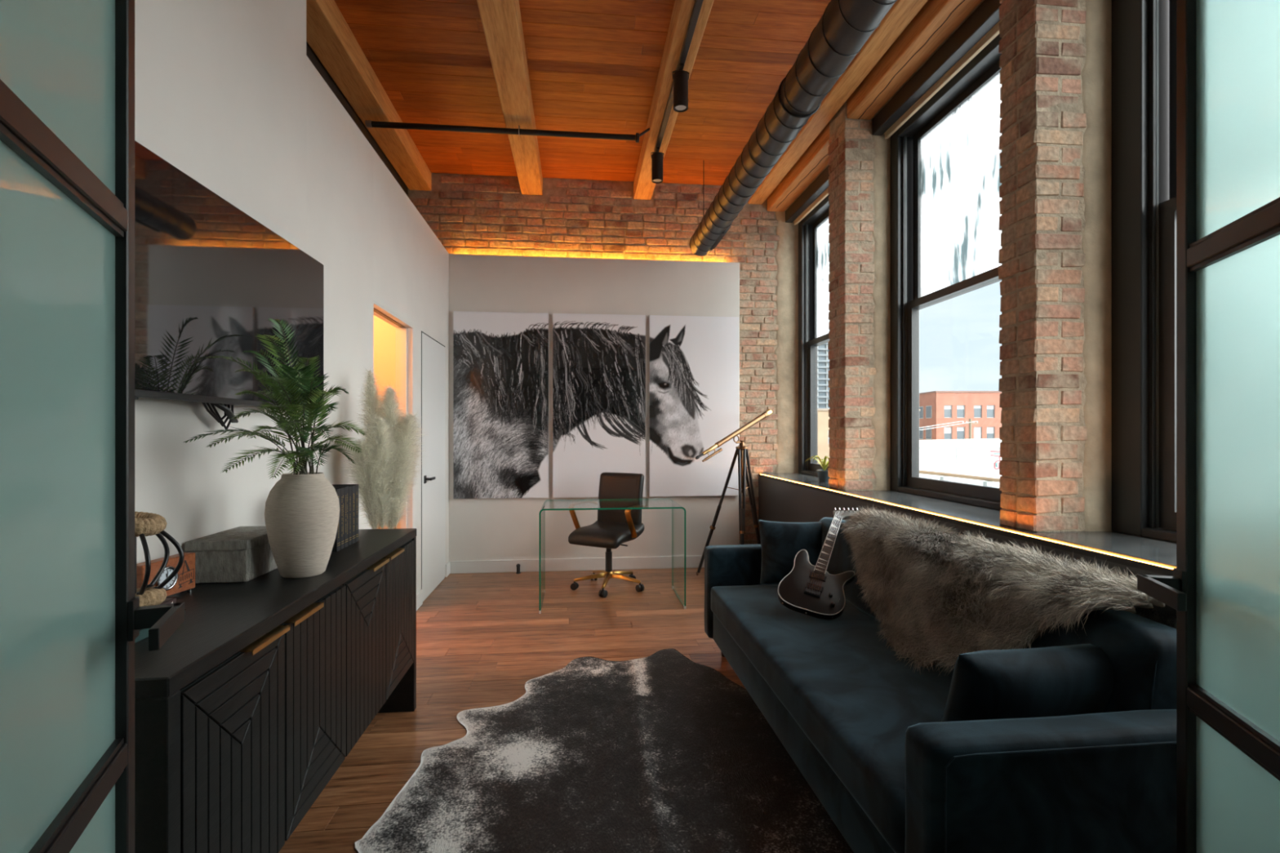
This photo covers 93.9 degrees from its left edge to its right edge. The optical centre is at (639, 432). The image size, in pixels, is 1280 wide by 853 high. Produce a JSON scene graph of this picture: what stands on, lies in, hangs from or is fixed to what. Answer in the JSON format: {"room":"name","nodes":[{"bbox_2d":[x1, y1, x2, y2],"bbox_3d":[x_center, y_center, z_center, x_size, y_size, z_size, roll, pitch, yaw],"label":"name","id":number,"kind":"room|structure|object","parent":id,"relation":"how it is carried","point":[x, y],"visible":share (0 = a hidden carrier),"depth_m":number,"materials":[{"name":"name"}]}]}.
{"room":"home office","nodes":[
{"label":"home office","id":0,"kind":"room"},
{"bbox_2d":[134,0,448,601],"bbox_3d":[-1.542,-0.570,2.894,0.120,3.740,5.520,0,0,-6],"label":"wall","id":1,"kind":"structure","parent":0,"point":[228,93],"depth_m":2.27,"materials":[{"name":"white paint"}]},
{"bbox_2d":[134,140,323,429],"bbox_3d":[-1.339,-0.364,1.970,0.091,0.716,1.200,0,0,-6],"label":"television","id":2,"kind":"object","parent":1,"relation":"attached to","point":[210,277],"visible":0.59,"depth_m":1.76,"materials":[{"name":"black plastic"}]},
{"bbox_2d":[373,301,413,528],"bbox_3d":[-1.647,0.270,3.873,0.117,2.060,0.850,0,0,-6],"label":"door frame","id":3,"kind":"structure","parent":1,"relation":"in","point":[404,331],"depth_m":4.28,"materials":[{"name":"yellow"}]},
{"bbox_2d":[416,560,449,610],"bbox_3d":[-1.473,1.242,2.876,0.014,0.115,5.270,0,0,-6],"label":"baseboard","id":4,"kind":"structure","parent":1,"relation":"attached to","point":[420,594],"depth_m":4.47,"materials":[{"name":"white wood"}]},
{"bbox_2d":[421,330,445,600],"bbox_3d":[-1.669,0.268,4.932,0.064,2.065,0.820,0,0,-6],"label":"door","id":5,"kind":"structure","parent":1,"relation":"in","point":[433,352],"depth_m":4.87,"materials":[{"name":"white"}]},
{"bbox_2d":[373,315,395,528],"bbox_3d":[-2.345,0.020,3.925,1.260,2.560,2.100,0,0,-6],"label":"wall","id":6,"kind":"structure","parent":0,"point":[384,334],"depth_m":4.44,"materials":[{"name":"beige paint"}]},
{"bbox_2d":[278,567,746,852],"bbox_3d":[-0.553,1.360,1.902,5.700,0.120,8.300,0,0,-6],"label":"floor","id":7,"kind":"structure","parent":0,"point":[481,637],"depth_m":3.58,"materials":[{"name":"brown wood"}]},
{"bbox_2d":[134,528,416,852],"bbox_3d":[-1.152,0.877,1.942,0.417,0.846,1.725,0,0,-6],"label":"credenza","id":8,"kind":"object","parent":7,"relation":"on","point":[267,683],"visible":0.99,"depth_m":1.49,"materials":[{"name":"black wood"}]},
{"bbox_2d":[134,609,185,643],"bbox_3d":[-1.163,0.442,1.320,0.154,0.026,0.240,0,0,-6],"label":"book","id":9,"kind":"object","parent":8,"relation":"on","point":[144,633],"visible":0.09,"depth_m":1.31,"materials":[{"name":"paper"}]},
{"bbox_2d":[160,596,176,604],"bbox_3d":[-1.189,0.417,1.337,0.136,0.027,0.240,0,0,-6],"label":"book","id":10,"kind":"object","parent":9,"relation":"on","point":[168,600],"visible":0.05,"depth_m":1.45,"materials":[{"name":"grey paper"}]},
{"bbox_2d":[134,511,184,606],"bbox_3d":[-1.147,0.294,1.355,0.174,0.226,0.183,0,0,-6],"label":"ornament","id":11,"kind":"object","parent":10,"relation":"on","point":[146,524],"visible":0.48,"depth_m":1.35,"materials":[{"name":"wicker"}]},
{"bbox_2d":[136,552,195,596],"bbox_3d":[-1.289,0.399,1.625,0.043,0.110,0.170,0,0,4],"label":"desk clock","id":12,"kind":"object","parent":8,"relation":"on","point":[184,580],"visible":0.62,"depth_m":1.63,"materials":[{"name":"brown wood"}]},
{"bbox_2d":[184,525,277,583],"bbox_3d":[-1.284,0.389,1.936,0.176,0.127,0.294,0,0,-6],"label":"storage box","id":13,"kind":"object","parent":8,"relation":"on","point":[239,554],"visible":0.7,"depth_m":1.80,"materials":[{"name":"grey fabric"}]},
{"bbox_2d":[264,472,339,578],"bbox_3d":[-1.074,0.293,1.908,0.210,0.322,0.210,0,0,-6],"label":"vase","id":14,"kind":"object","parent":8,"relation":"on","point":[302,511],"visible":0.98,"depth_m":1.84,"materials":[{"name":"white ceramic"}]},
{"bbox_2d":[183,317,366,478],"bbox_3d":[-1.065,-0.001,1.841,0.447,0.732,0.562,0,0,-6],"label":"potted plant","id":15,"kind":"object","parent":14,"relation":"in","point":[303,375],"visible":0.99,"depth_m":1.81,"materials":[{"name":"green plant"}]},
{"bbox_2d":[331,488,341,551],"bbox_3d":[-1.226,0.336,2.279,0.151,0.236,0.040,0,0,-6],"label":"book","id":16,"kind":"object","parent":8,"relation":"on","point":[336,547],"visible":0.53,"depth_m":2.28,"materials":[{"name":"black paper"}]},
{"bbox_2d":[334,488,344,549],"bbox_3d":[-1.230,0.336,2.317,0.151,0.236,0.036,0,0,-6],"label":"book","id":17,"kind":"object","parent":8,"relation":"on","point":[342,490],"visible":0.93,"depth_m":2.32,"materials":[{"name":"black paper"}]},
{"bbox_2d":[333,486,348,547],"bbox_3d":[-1.234,0.335,2.357,0.151,0.237,0.042,0,0,-6],"label":"book","id":18,"kind":"object","parent":8,"relation":"on","point":[346,488],"visible":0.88,"depth_m":2.36,"materials":[{"name":"black paper"}]},
{"bbox_2d":[333,485,355,544],"bbox_3d":[-1.242,0.337,2.433,0.151,0.234,0.040,0,0,-6],"label":"book","id":19,"kind":"object","parent":8,"relation":"on","point":[353,487],"visible":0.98,"depth_m":2.44,"materials":[{"name":"black paper"}]},
{"bbox_2d":[332,484,358,542],"bbox_3d":[-1.246,0.336,2.471,0.151,0.236,0.034,0,0,-6],"label":"book","id":20,"kind":"object","parent":8,"relation":"on","point":[356,485],"visible":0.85,"depth_m":2.48,"materials":[{"name":"black fabric"}]},
{"bbox_2d":[348,486,351,546],"bbox_3d":[-1.238,0.337,2.396,0.151,0.235,0.034,0,0,-6],"label":"book","id":21,"kind":"object","parent":8,"relation":"on","point":[349,487],"visible":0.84,"depth_m":2.40,"materials":[{"name":"black paper"}]},
{"bbox_2d":[340,367,428,528],"bbox_3d":[-1.293,0.481,2.993,0.351,1.638,0.455,0,0,33],"label":"pampas grass","id":22,"kind":"object","parent":7,"relation":"on","point":[384,464],"depth_m":2.96,"materials":[{"name":"beige plant"}]},
{"bbox_2d":[515,564,520,573],"bbox_3d":[-1.119,1.256,5.498,0.042,0.089,0.041,0,0,-6],"label":"door stop","id":23,"kind":"object","parent":7,"relation":"on","point":[517,566],"visible":1,"depth_m":5.48,"materials":[{"name":"black plastic"}]},
{"bbox_2d":[355,648,853,852],"bbox_3d":[-0.117,1.287,2.363,1.720,0.023,2.269,0,0,-11],"label":"cowhide rug","id":24,"kind":"object","parent":7,"relation":"on","point":[660,752],"visible":0.93,"depth_m":2.24,"materials":[{"name":"black fur"}]},
{"bbox_2d":[568,472,646,597],"bbox_3d":[-0.244,0.827,5.005,0.616,0.944,0.598,0,0,35],"label":"office chair","id":25,"kind":"object","parent":7,"relation":"on","point":[612,528],"visible":0.98,"depth_m":5.01,"materials":[{"name":"black leather"}]},
{"bbox_2d":[538,497,686,613],"bbox_3d":[-0.223,0.925,4.625,1.067,0.750,0.587,0,0,-6],"label":"glass desk","id":26,"kind":"object","parent":7,"relation":"on","point":[542,513],"visible":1,"depth_m":4.39,"materials":[{"name":"teal"}]},
{"bbox_2d":[695,408,772,575],"bbox_3d":[0.857,0.543,5.285,0.816,1.514,0.595,0,0,-6],"label":"telescope","id":27,"kind":"object","parent":7,"relation":"on","point":[741,451],"visible":0.93,"depth_m":5.36,"materials":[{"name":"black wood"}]},
{"bbox_2d":[704,517,1176,852],"bbox_3d":[0.995,0.891,2.468,1.002,0.817,2.308,0,0,-6],"label":"sofa","id":28,"kind":"object","parent":7,"relation":"on","point":[865,731],"visible":0.52,"depth_m":1.49,"materials":[{"name":"blue fabric"}]},
{"bbox_2d":[758,520,822,585],"bbox_3d":[0.883,0.685,3.395,0.414,0.351,0.189,0,0,8],"label":"cushion","id":29,"kind":"object","parent":28,"relation":"on","point":[780,542],"visible":0.68,"depth_m":3.36,"materials":[{"name":"blue fabric"}]},
{"bbox_2d":[777,507,858,619],"bbox_3d":[0.938,0.632,3.004,0.305,0.441,0.682,0,0,34],"label":"electric guitar","id":30,"kind":"object","parent":28,"relation":"on","point":[809,589],"visible":1,"depth_m":2.84,"materials":[{"name":"grey wood"}]},
{"bbox_2d":[711,584,953,852],"bbox_3d":[0.890,0.953,2.457,0.779,0.181,2.052,0,0,-6],"label":"seat cushion","id":31,"kind":"object","parent":28,"relation":"on","point":[848,695],"depth_m":2.07,"materials":[{"name":"blue fabric"}]},
{"bbox_2d":[818,517,884,623],"bbox_3d":[1.151,0.692,3.000,0.252,0.413,1.024,0,0,-6],"label":"cushion","id":32,"kind":"object","parent":28,"relation":"on","point":[840,559],"depth_m":3.00,"materials":[{"name":"blue fabric"}]},
{"bbox_2d":[838,502,1176,675],"bbox_3d":[1.195,0.615,2.313,0.544,0.529,1.703,0,0,-6],"label":"fur throw","id":33,"kind":"object","parent":28,"relation":"on","point":[934,589],"visible":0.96,"depth_m":2.08,"materials":[{"name":"grey fur"}]},
{"bbox_2d":[941,644,1113,722],"bbox_3d":[1.044,0.720,1.589,0.544,0.333,0.194,0,0,-13],"label":"cushion","id":34,"kind":"object","parent":28,"relation":"on","point":[1073,679],"visible":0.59,"depth_m":1.50,"materials":[{"name":"blue fabric"}]},
{"bbox_2d":[943,593,1176,712],"bbox_3d":[1.259,0.690,1.981,0.253,0.414,1.023,0,0,-6],"label":"cushion","id":35,"kind":"object","parent":28,"relation":"on","point":[1141,651],"depth_m":1.51,"materials":[{"name":"blue fabric"}]},
{"bbox_2d":[333,0,831,185],"bbox_3d":[-0.553,-2.510,1.902,5.700,0.141,8.300,0,0,-6],"label":"ceiling","id":36,"kind":"structure","parent":0,"point":[593,65],"depth_m":4.08,"materials":[{"name":"brown wood"}]},
{"bbox_2d":[306,40,407,195],"bbox_3d":[-2.252,-2.220,2.879,0.725,0.440,5.400,0,0,-6],"label":"ceiling trim","id":37,"kind":"structure","parent":36,"relation":"attached to","point":[310,53],"depth_m":4.19,"materials":[{"name":"black metal"}]},
{"bbox_2d":[306,0,431,191],"bbox_3d":[-1.760,-2.355,2.740,0.205,0.170,5.820,0,0,-6],"label":"ceiling beam","id":38,"kind":"structure","parent":36,"relation":"attached to","point":[328,34],"depth_m":3.95,"materials":[{"name":"brown wood"}]},
{"bbox_2d":[476,0,542,195],"bbox_3d":[-0.728,-2.355,2.849,0.200,0.170,5.820,0,0,-6],"label":"ceiling beam","id":39,"kind":"structure","parent":36,"relation":"attached to","point":[501,20],"depth_m":3.88,"materials":[{"name":"brown wood"}]},
{"bbox_2d":[633,0,714,199],"bbox_3d":[0.326,-2.355,2.961,0.170,0.170,5.820,0,0,-6],"label":"ceiling beam","id":40,"kind":"structure","parent":36,"relation":"attached to","point":[643,187],"depth_m":3.90,"materials":[{"name":"brown wood"}]},
{"bbox_2d":[364,120,649,142],"bbox_3d":[-0.948,-2.249,4.425,2.065,0.115,0.068,0,0,-6],"label":"ceiling pipe","id":41,"kind":"object","parent":40,"relation":"attached to","point":[369,123],"visible":1,"depth_m":4.40,"materials":[{"name":"black metal"}]},
{"bbox_2d":[653,0,703,151],"bbox_3d":[0.350,-2.254,2.732,0.036,0.032,4.160,0,0,-6],"label":"track","id":42,"kind":"object","parent":40,"relation":"attached to","point":[697,6],"visible":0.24,"depth_m":3.55,"materials":[{"name":"black metal"}]},
{"bbox_2d":[650,146,663,183],"bbox_3d":[0.138,-2.113,4.741,0.091,0.250,0.091,0,0,39],"label":"track spotlight","id":43,"kind":"object","parent":42,"relation":"attached to","point":[657,157],"visible":1,"depth_m":4.70,"materials":[{"name":"black metal"}]},
{"bbox_2d":[671,62,688,112],"bbox_3d":[0.250,-2.113,3.677,0.091,0.250,0.091,0,0,39],"label":"track spotlight","id":44,"kind":"object","parent":42,"relation":"attached to","point":[680,77],"visible":1,"depth_m":3.64,"materials":[{"name":"black metal"}]},
{"bbox_2d":[689,0,897,256],"bbox_3d":[0.827,-2.022,2.953,0.247,0.837,5.101,0,0,-6],"label":"air duct","id":45,"kind":"object","parent":36,"relation":"hanging from","point":[844,27],"visible":1,"depth_m":2.98,"materials":[{"name":"black metal"}]},
{"bbox_2d":[747,0,928,204],"bbox_3d":[1.450,-2.355,3.079,0.150,0.170,5.820,0,0,-6],"label":"ceiling beam","id":46,"kind":"structure","parent":36,"relation":"attached to","point":[902,12],"depth_m":3.92,"materials":[{"name":"brown wood"}]},
{"bbox_2d":[448,253,739,561],"bbox_3d":[-0.404,-0.170,5.704,2.735,2.940,0.130,0,0,-6],"label":"wall","id":47,"kind":"structure","parent":0,"point":[495,528],"depth_m":5.61,"materials":[{"name":"white paint"}]},
{"bbox_2d":[453,311,548,498],"bbox_3d":[-1.280,-0.247,5.528,0.859,1.715,0.036,0,0,-6],"label":"art panel","id":48,"kind":"object","parent":47,"relation":"attached to","point":[500,359],"visible":1,"depth_m":5.51,"materials":[{"name":"grey"}]},
{"bbox_2d":[449,555,704,573],"bbox_3d":[-0.389,1.242,5.633,2.721,0.115,0.014,0,0,-6],"label":"baseboard","id":49,"kind":"structure","parent":47,"relation":"attached to","point":[691,562],"depth_m":5.60,"materials":[{"name":"white wood"}]},
{"bbox_2d":[552,313,645,497],"bbox_3d":[-0.381,-0.247,5.623,0.867,1.715,0.036,0,0,-6],"label":"art panel","id":50,"kind":"object","parent":47,"relation":"attached to","point":[599,360],"visible":0.92,"depth_m":5.60,"materials":[{"name":"grey"}]},
{"bbox_2d":[648,315,738,496],"bbox_3d":[0.518,-0.247,5.718,0.864,1.715,0.036,0,0,-6],"label":"art panel","id":51,"kind":"object","parent":47,"relation":"attached to","point":[694,360],"visible":0.95,"depth_m":5.70,"materials":[{"name":"grey"}]},
{"bbox_2d":[407,173,798,544],"bbox_3d":[-1.109,-0.620,5.832,5.420,3.840,0.268,0,0,-6],"label":"wall","id":52,"kind":"structure","parent":0,"point":[468,214],"depth_m":5.86,"materials":[{"name":"brick"}]},
{"bbox_2d":[758,0,1176,578],"bbox_3d":[1.819,-0.570,3.008,0.650,3.740,6.000,0,0,-6],"label":"wall","id":53,"kind":"structure","parent":0,"point":[1055,255],"depth_m":2.48,"materials":[{"name":"brown brick"}]},
{"bbox_2d":[798,194,829,476],"bbox_3d":[1.738,-0.855,5.249,0.160,2.530,1.485,0,0,-6],"label":"window","id":54,"kind":"structure","parent":53,"relation":"in","point":[809,340],"depth_m":5.87,"materials":[{"name":"black metal"}]},
{"bbox_2d":[785,164,829,225],"bbox_3d":[1.586,-2.127,5.231,0.129,0.145,1.470,0,0,-6],"label":"roller shade","id":55,"kind":"object","parent":54,"relation":"attached to","point":[817,191],"visible":0.6,"depth_m":5.41,"materials":[{"name":"black metal"}]},
{"bbox_2d":[804,455,829,482],"bbox_3d":[1.524,0.302,4.941,0.279,0.216,0.458,0,0,-6],"label":"spider plant","id":56,"kind":"object","parent":53,"relation":"on","point":[822,474],"visible":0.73,"depth_m":4.91,"materials":[{"name":"green plant"}]},
{"bbox_2d":[767,0,982,211],"bbox_3d":[1.657,-2.319,3.091,0.175,0.242,5.800,0,0,-6],"label":"lintel timber","id":57,"kind":"object","parent":53,"relation":"attached to","point":[936,20],"visible":0.83,"depth_m":3.73,"materials":[{"name":"brown wood"}]},
{"bbox_2d":[890,33,1001,510],"bbox_3d":[1.926,-0.855,3.469,0.160,2.530,1.535,0,0,-6],"label":"window","id":58,"kind":"structure","parent":53,"relation":"in","point":[908,297],"depth_m":4.06,"materials":[{"name":"black metal"}]},
{"bbox_2d":[871,0,1001,138],"bbox_3d":[1.773,-2.127,3.455,0.129,0.145,1.520,0,0,-6],"label":"roller shade","id":59,"kind":"object","parent":58,"relation":"attached to","point":[981,27],"visible":1,"depth_m":3.45,"materials":[{"name":"black metal"}]},
{"bbox_2d":[761,474,1173,568],"bbox_3d":[1.473,0.420,3.303,0.005,0.004,5.300,0,0,-6],"label":"led strip","id":60,"kind":"object","parent":53,"relation":"attached to","point":[762,474],"visible":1,"depth_m":2.47,"materials":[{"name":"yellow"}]},
{"bbox_2d":[1111,0,1176,542],"bbox_3d":[2.108,-0.855,1.746,0.160,2.530,1.490,0,0,-6],"label":"window","id":61,"kind":"structure","parent":53,"relation":"in","point":[1144,32],"depth_m":2.35,"materials":[{"name":"black metal"}]},
{"bbox_3d":[0.543,-0.570,0.379,3.740,3.740,0.120,0,0,-6],"label":"wall","id":62,"kind":"structure","parent":0,"visible":0},
{"bbox_2d":[0,0,184,852],"bbox_3d":[-0.656,0.097,0.622,0.166,2.394,0.664,0,0,-26],"label":"door","id":63,"kind":"structure","parent":62,"relation":"in","point":[72,617],"depth_m":0.73,"materials":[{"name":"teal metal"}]},
{"bbox_2d":[1137,0,1279,852],"bbox_3d":[0.924,0.097,0.803,0.166,2.394,0.664,0,0,18],"label":"door","id":64,"kind":"structure","parent":62,"relation":"in","point":[1224,587],"depth_m":0.99,"materials":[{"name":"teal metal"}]},
{"label":"outside","id":65,"kind":"structure","parent":0,"visible":0},
{"bbox_2d":[950,480,999,487],"bbox_3d":[73.899,5.225,23.895,128.000,1.350,92.000,0,0,-6],"label":"roof","id":66,"kind":"structure","parent":65,"point":[995,484],"depth_m":57.69,"materials":[{"name":"grey"}]},
{"bbox_2d":[919,470,999,486],"bbox_3d":[17.806,3.503,31.706,0.782,2.794,6.872,0,0,-43],"label":"pipe","id":67,"kind":"object","parent":66,"relation":"on","point":[985,480],"visible":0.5,"depth_m":32.31,"materials":[{"name":"brown"}]},
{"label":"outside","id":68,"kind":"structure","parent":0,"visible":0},
{"bbox_3d":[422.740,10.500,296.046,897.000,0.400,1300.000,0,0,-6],"label":"street","id":69,"kind":"object","parent":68,"visible":0},
{"bbox_2d":[817,275,829,408],"bbox_3d":[100.524,-33.886,308.867,26.906,88.371,20.816,0,0,-6],"label":"glass tower","id":70,"kind":"structure","parent":69,"relation":"on","point":[823,362],"depth_m":300.67,"materials":[{"name":"grey glass"}]},
{"bbox_2d":[817,408,919,464],"bbox_3d":[34.076,3.395,96.807,16.400,13.810,12.400,0,0,-6],"label":"building","id":71,"kind":"structure","parent":69,"relation":"on","point":[823,439],"depth_m":90.08,"materials":[{"name":"beige"}]},
{"bbox_2d":[919,418,978,439],"bbox_3d":[37.202,4.196,82.944,22.494,12.209,0.438,0,0,-12],"label":"utility pole","id":72,"kind":"object","parent":69,"relation":"on","point":[970,423],"visible":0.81,"depth_m":84.83,"materials":[{"name":"white wood"}]},
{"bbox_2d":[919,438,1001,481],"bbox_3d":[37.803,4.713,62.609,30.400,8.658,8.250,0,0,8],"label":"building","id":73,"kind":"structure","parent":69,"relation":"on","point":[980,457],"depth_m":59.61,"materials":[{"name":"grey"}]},
{"bbox_2d":[919,391,1001,439],"bbox_3d":[66.493,1.706,108.035,35.734,17.187,19.453,0,0,-6],"label":"brick building","id":74,"kind":"structure","parent":69,"relation":"on","point":[936,407],"depth_m":100.05,"materials":[{"name":"red"}]},
{"bbox_2d":[944,405,951,408],"bbox_3d":[51.536,-4.111,100.220,1.160,0.600,0.017,0,0,0],"label":"blind","id":75,"kind":"object","parent":74,"relation":"hanging from","point":[945,406],"depth_m":100.22,"materials":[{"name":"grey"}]},
{"bbox_2d":[944,427,951,433],"bbox_3d":[51.536,-0.279,100.220,1.160,1.000,0.017,0,0,0],"label":"blind","id":76,"kind":"object","parent":74,"relation":"hanging from","point":[947,430],"depth_m":100.22,"materials":[{"name":"grey"}]},
{"bbox_2d":[956,405,964,408],"bbox_3d":[53.686,-4.111,100.232,1.160,0.600,0.017,0,0,0],"label":"blind","id":77,"kind":"object","parent":74,"relation":"hanging from","point":[957,406],"depth_m":100.22,"materials":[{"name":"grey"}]},
{"bbox_2d":[956,427,964,431],"bbox_3d":[53.686,-0.479,100.232,1.160,0.600,0.017,0,0,0],"label":"blind","id":78,"kind":"object","parent":74,"relation":"hanging from","point":[957,428],"depth_m":100.22,"materials":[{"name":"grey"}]},
{"bbox_2d":[973,427,980,438],"bbox_3d":[56.536,0.171,100.248,1.160,1.900,0.017,0,0,0],"label":"blind","id":79,"kind":"object","parent":74,"relation":"hanging from","point":[976,430],"depth_m":100.25,"materials":[{"name":"grey"}]},
{"bbox_2d":[986,405,993,408],"bbox_3d":[58.686,-4.111,100.260,1.160,0.600,0.017,0,0,0],"label":"blind","id":80,"kind":"object","parent":74,"relation":"hanging from","point":[988,406],"depth_m":100.25,"materials":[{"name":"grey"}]},
{"bbox_2d":[986,427,993,433],"bbox_3d":[58.686,-0.279,100.260,1.160,1.000,0.017,0,0,0],"label":"blind","id":81,"kind":"object","parent":74,"relation":"hanging from","point":[989,430],"depth_m":100.25,"materials":[{"name":"grey"}]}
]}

